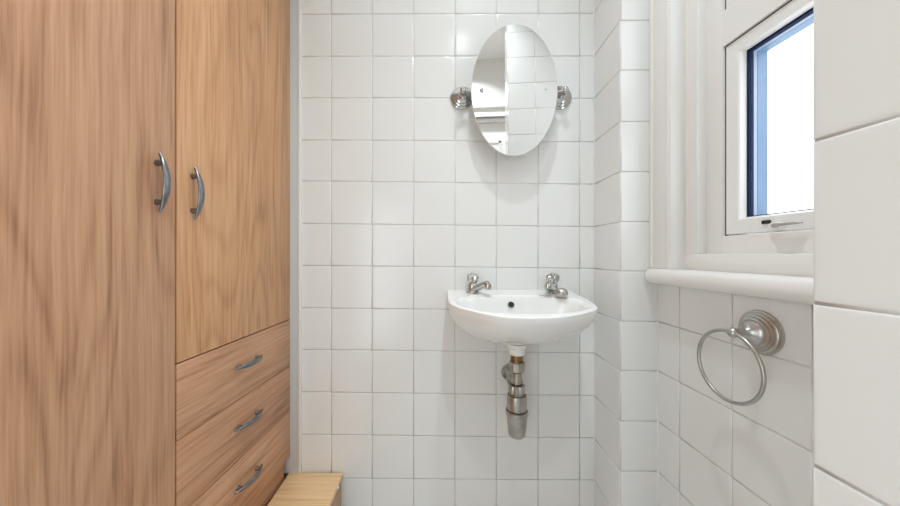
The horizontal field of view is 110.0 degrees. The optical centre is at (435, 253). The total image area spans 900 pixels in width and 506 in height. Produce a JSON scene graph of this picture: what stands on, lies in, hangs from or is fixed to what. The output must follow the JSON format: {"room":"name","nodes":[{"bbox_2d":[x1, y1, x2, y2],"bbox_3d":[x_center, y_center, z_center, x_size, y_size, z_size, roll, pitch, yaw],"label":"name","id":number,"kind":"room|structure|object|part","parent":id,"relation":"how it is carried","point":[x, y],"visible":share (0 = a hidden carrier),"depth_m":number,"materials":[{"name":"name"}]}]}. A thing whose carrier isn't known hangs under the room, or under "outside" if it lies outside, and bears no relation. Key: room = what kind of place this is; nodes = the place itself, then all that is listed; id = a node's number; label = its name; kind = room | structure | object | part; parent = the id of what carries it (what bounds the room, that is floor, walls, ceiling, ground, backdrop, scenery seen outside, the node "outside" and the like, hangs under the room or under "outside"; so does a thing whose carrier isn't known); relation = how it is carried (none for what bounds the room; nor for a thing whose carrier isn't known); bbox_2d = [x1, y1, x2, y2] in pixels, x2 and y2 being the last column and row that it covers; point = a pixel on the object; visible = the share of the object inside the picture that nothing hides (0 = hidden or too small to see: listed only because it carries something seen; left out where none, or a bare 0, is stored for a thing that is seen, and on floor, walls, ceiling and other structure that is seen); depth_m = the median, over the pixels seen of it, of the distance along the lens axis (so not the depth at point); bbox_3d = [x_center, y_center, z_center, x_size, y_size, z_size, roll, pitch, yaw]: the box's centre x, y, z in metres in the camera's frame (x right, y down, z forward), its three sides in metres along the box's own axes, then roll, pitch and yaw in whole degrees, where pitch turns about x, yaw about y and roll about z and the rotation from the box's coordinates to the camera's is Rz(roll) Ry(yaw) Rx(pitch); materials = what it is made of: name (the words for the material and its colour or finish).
{"room":"bathroom","nodes":[
{"label":"bathroom","id":0,"kind":"room"},
{"bbox_2d":[284,0,593,505],"bbox_3d":[-0.155,-0.340,1.204,2.210,2.720,0.122,0,0,0],"label":"wall","id":1,"kind":"structure","parent":0,"point":[405,197],"depth_m":1.14,"materials":[{"name":"white tile"}]},
{"bbox_2d":[284,0,297,472],"bbox_3d":[-0.578,-0.430,1.141,0.163,2.440,0.011,0,0,0],"label":"trim","id":2,"kind":"structure","parent":1,"relation":"attached to","point":[291,464],"depth_m":1.14,"materials":[{"name":"grey paint"}]},
{"bbox_2d":[298,0,301,472],"bbox_3d":[-0.491,-0.430,1.139,0.010,2.440,0.013,0,0,0],"label":"trim","id":3,"kind":"structure","parent":1,"relation":"attached to","point":[299,1],"depth_m":1.13,"materials":[{"name":"white paint"}]},
{"bbox_2d":[450,24,571,155],"bbox_3d":[0.271,-0.563,1.108,0.440,0.456,0.071,0,0,0],"label":"oval mirror","id":4,"kind":"object","parent":1,"relation":"attached to","point":[514,95],"visible":1,"depth_m":1.08,"materials":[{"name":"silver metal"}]},
{"bbox_3d":[0.124,-0.567,1.093,0.084,0.028,0.023,0,0,0],"label":"pivot arm","id":5,"kind":"part","parent":4,"relation":"part of","materials":[{"name":"silver metal"}]},
{"bbox_3d":[0.413,-0.567,1.093,0.095,0.028,0.023,0,0,0],"label":"pivot arm","id":6,"kind":"part","parent":4,"relation":"part of","materials":[{"name":"silver metal"}]},
{"bbox_2d":[447,290,597,344],"bbox_3d":[0.263,0.216,0.979,0.448,0.170,0.332,0,0,0],"label":"basin","id":7,"kind":"object","parent":1,"relation":"attached to","point":[513,317],"visible":0.99,"depth_m":0.92,"materials":[{"name":"white ceramic"}]},
{"bbox_2d":[466,273,491,292],"bbox_3d":[0.143,0.102,1.084,0.048,0.072,0.108,0,0,-28],"label":"tap","id":8,"kind":"object","parent":7,"relation":"on","point":[472,278],"visible":1,"depth_m":1.09,"materials":[{"name":"silver metal"}]},
{"bbox_3d":[0.129,0.088,1.108,0.038,0.040,0.038,0,0,-4],"label":"knob","id":9,"kind":"part","parent":8,"relation":"part of","materials":[{"name":"silver metal"}]},
{"bbox_3d":[0.152,0.114,1.081,0.033,0.052,0.095,-2,4,-38],"label":"spout","id":10,"kind":"part","parent":8,"relation":"part of","materials":[{"name":"silver metal"}]},
{"bbox_2d":[501,344,527,439],"bbox_3d":[0.269,0.451,1.076,0.074,0.311,0.134,0,0,0],"label":"trap","id":11,"kind":"object","parent":7,"relation":"attached to","point":[516,409],"visible":0.97,"depth_m":1.02,"materials":[{"name":"silver metal"}]},
{"bbox_2d":[506,370,522,385],"bbox_3d":[0.268,0.432,1.093,0.053,0.050,0.096,0,0,0],"label":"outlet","id":12,"kind":"object","parent":11,"relation":"attached to","point":[512,379],"depth_m":1.04,"materials":[{"name":"silver metal"}]},
{"bbox_2d":[544,273,559,292],"bbox_3d":[0.391,0.102,1.088,0.047,0.072,0.108,0,0,41],"label":"tap","id":13,"kind":"object","parent":7,"relation":"on","point":[550,285],"visible":0.95,"depth_m":1.09,"materials":[{"name":"silver metal"}]},
{"bbox_3d":[0.392,0.114,1.079,0.033,0.052,0.095,2,3,32],"label":"spout","id":14,"kind":"part","parent":13,"relation":"part of","materials":[{"name":"silver metal"}]},
{"bbox_3d":[0.411,0.088,1.108,0.038,0.040,0.038,0,0,43],"label":"knob","id":15,"kind":"part","parent":13,"relation":"part of","materials":[{"name":"silver metal"}]},
{"bbox_2d":[539,288,567,297],"bbox_3d":[0.391,0.127,1.048,0.091,0.031,0.041,0,0,22],"label":"plug","id":16,"kind":"object","parent":7,"relation":"on","point":[560,292],"visible":1,"depth_m":1.03,"materials":[{"name":"silver metal"}]},
{"bbox_2d":[593,0,594,505],"bbox_3d":[0.575,-0.340,1.144,0.009,2.620,0.009,0,0,36],"label":"trim","id":17,"kind":"structure","parent":1,"relation":"attached to","point":[593,0],"depth_m":1.14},
{"bbox_2d":[506,407,527,439],"bbox_3d":[0.269,0.561,1.046,0.074,0.090,0.074,0,0,0],"label":"cup","id":18,"kind":"object","parent":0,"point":[516,419],"depth_m":1.02,"materials":[{"name":"silver metal"}]},
{"bbox_2d":[594,0,813,505],"bbox_3d":[0.685,-0.340,0.672,0.237,2.620,0.946,0,0,0],"label":"wall","id":19,"kind":"structure","parent":0,"point":[714,451],"depth_m":0.97,"materials":[{"name":"white tile"}]},
{"bbox_2d":[656,284,658,505],"bbox_3d":[0.683,0.529,0.969,0.012,0.883,0.012,0,0,27],"label":"trim","id":20,"kind":"structure","parent":19,"relation":"attached to","point":[657,321],"depth_m":0.97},
{"bbox_2d":[645,0,813,304],"bbox_3d":[0.713,-0.781,0.629,0.157,1.738,0.679,0,0,0],"label":"window","id":21,"kind":"structure","parent":19,"relation":"in","point":[711,227],"depth_m":0.80,"materials":[{"name":"white paint"}]},
{"bbox_3d":[0.699,-0.803,0.928,0.090,1.693,0.081,0,0,0],"label":"architrave","id":22,"kind":"part","parent":21,"relation":"part of","materials":[{"name":"white paint"}]},
{"bbox_3d":[0.684,0.066,0.633,0.100,0.045,0.666,0,0,0],"label":"sill","id":23,"kind":"part","parent":21,"relation":"part of","materials":[{"name":"white paint"}]},
{"bbox_3d":[0.752,-0.831,0.566,0.045,0.432,0.456,0,0,0],"label":"sash frame","id":24,"kind":"part","parent":21,"relation":"part of","materials":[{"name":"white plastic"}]},
{"bbox_3d":[0.755,-0.550,0.573,0.060,1.100,0.565,0,0,0],"label":"frame","id":25,"kind":"part","parent":21,"relation":"part of","materials":[{"name":"white paint"}]},
{"bbox_3d":[0.752,-0.285,0.566,0.045,0.473,0.456,0,0,0],"label":"sash frame","id":26,"kind":"part","parent":21,"relation":"part of","materials":[{"name":"white plastic"}]},
{"bbox_3d":[0.779,-0.289,0.564,0.024,0.412,0.399,0,0,0],"label":"frame","id":27,"kind":"part","parent":21,"relation":"part of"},
{"bbox_2d":[697,310,784,405],"bbox_3d":[0.647,0.217,0.672,0.069,0.198,0.156,0,0,0],"label":"towel ring","id":28,"kind":"object","parent":19,"relation":"attached to","point":[760,331],"visible":1,"depth_m":0.64,"materials":[{"name":"silver metal"}]},
{"bbox_3d":[0.655,0.164,0.660,0.053,0.092,0.092,0,0,0],"label":"wall plate","id":29,"kind":"part","parent":28,"relation":"part of","materials":[{"name":"silver metal"}]},
{"bbox_2d":[813,0,899,505],"bbox_3d":[0.535,-0.340,0.244,0.356,2.620,0.113,0,0,0],"label":"wall","id":30,"kind":"structure","parent":0,"point":[856,145],"depth_m":0.27,"materials":[{"name":"white tile"}]},
{"bbox_3d":[-0.155,1.000,0.363,2.210,0.060,1.765,0,0,0],"label":"floor","id":31,"kind":"structure","parent":0,"visible":0},
{"bbox_2d":[0,0,289,505],"bbox_3d":[-0.817,-0.065,0.659,0.576,2.070,0.985,0,0,4],"label":"wardrobe","id":32,"kind":"object","parent":31,"relation":"on","point":[145,144],"visible":1,"depth_m":0.60,"materials":[{"name":"brown wood"}]},
{"bbox_3d":[-0.579,-0.186,0.417,0.018,1.827,0.506,0,0,4],"label":"door","id":33,"kind":"part","parent":32,"relation":"part of","materials":[{"name":"brown wood"}]},
{"bbox_3d":[-0.544,-0.142,0.628,0.026,0.120,0.015,0,0,4],"label":"handle","id":34,"kind":"part","parent":32,"relation":"part of","materials":[{"name":"grey metal"}]},
{"bbox_3d":[-0.538,-0.137,0.713,0.026,0.120,0.015,0,0,4],"label":"handle","id":35,"kind":"part","parent":32,"relation":"part of","materials":[{"name":"grey metal"}]},
{"bbox_3d":[-0.549,0.483,0.904,0.018,0.163,0.461,0,0,4],"label":"drawer","id":36,"kind":"part","parent":32,"relation":"part of","materials":[{"name":"brown wood"}]},
{"bbox_3d":[-0.549,0.319,0.904,0.018,0.163,0.461,0,0,4],"label":"drawer","id":37,"kind":"part","parent":32,"relation":"part of","materials":[{"name":"brown wood"}]},
{"bbox_3d":[-0.549,-0.433,0.904,0.018,1.334,0.461,0,0,4],"label":"door","id":38,"kind":"part","parent":32,"relation":"part of","materials":[{"name":"brown wood"}]},
{"bbox_3d":[-0.549,0.646,0.904,0.018,0.159,0.461,0,0,4],"label":"drawer","id":39,"kind":"part","parent":32,"relation":"part of","materials":[{"name":"brown wood"}]},
{"bbox_3d":[-0.527,0.641,0.901,0.026,0.015,0.120,0,0,4],"label":"handle","id":40,"kind":"part","parent":32,"relation":"part of","materials":[{"name":"grey metal"}]},
{"bbox_3d":[-0.527,0.308,0.901,0.026,0.015,0.120,0,0,4],"label":"handle","id":41,"kind":"part","parent":32,"relation":"part of","materials":[{"name":"grey metal"}]},
{"bbox_3d":[-0.527,0.474,0.901,0.026,0.015,0.120,0,0,4],"label":"handle","id":42,"kind":"part","parent":32,"relation":"part of","materials":[{"name":"grey metal"}]},
{"bbox_2d":[267,473,342,505],"bbox_3d":[-0.431,0.880,0.719,0.198,0.180,0.838,0,0,0],"label":"wooden box","id":43,"kind":"object","parent":31,"relation":"on","point":[298,489],"visible":1,"depth_m":1.06,"materials":[{"name":"brown wood"}]},
{"bbox_3d":[-0.348,0.888,0.720,0.016,0.164,0.820,0,0,0],"label":"panel","id":44,"kind":"part","parent":43,"relation":"part of","materials":[{"name":"brown wood"}]}
]}

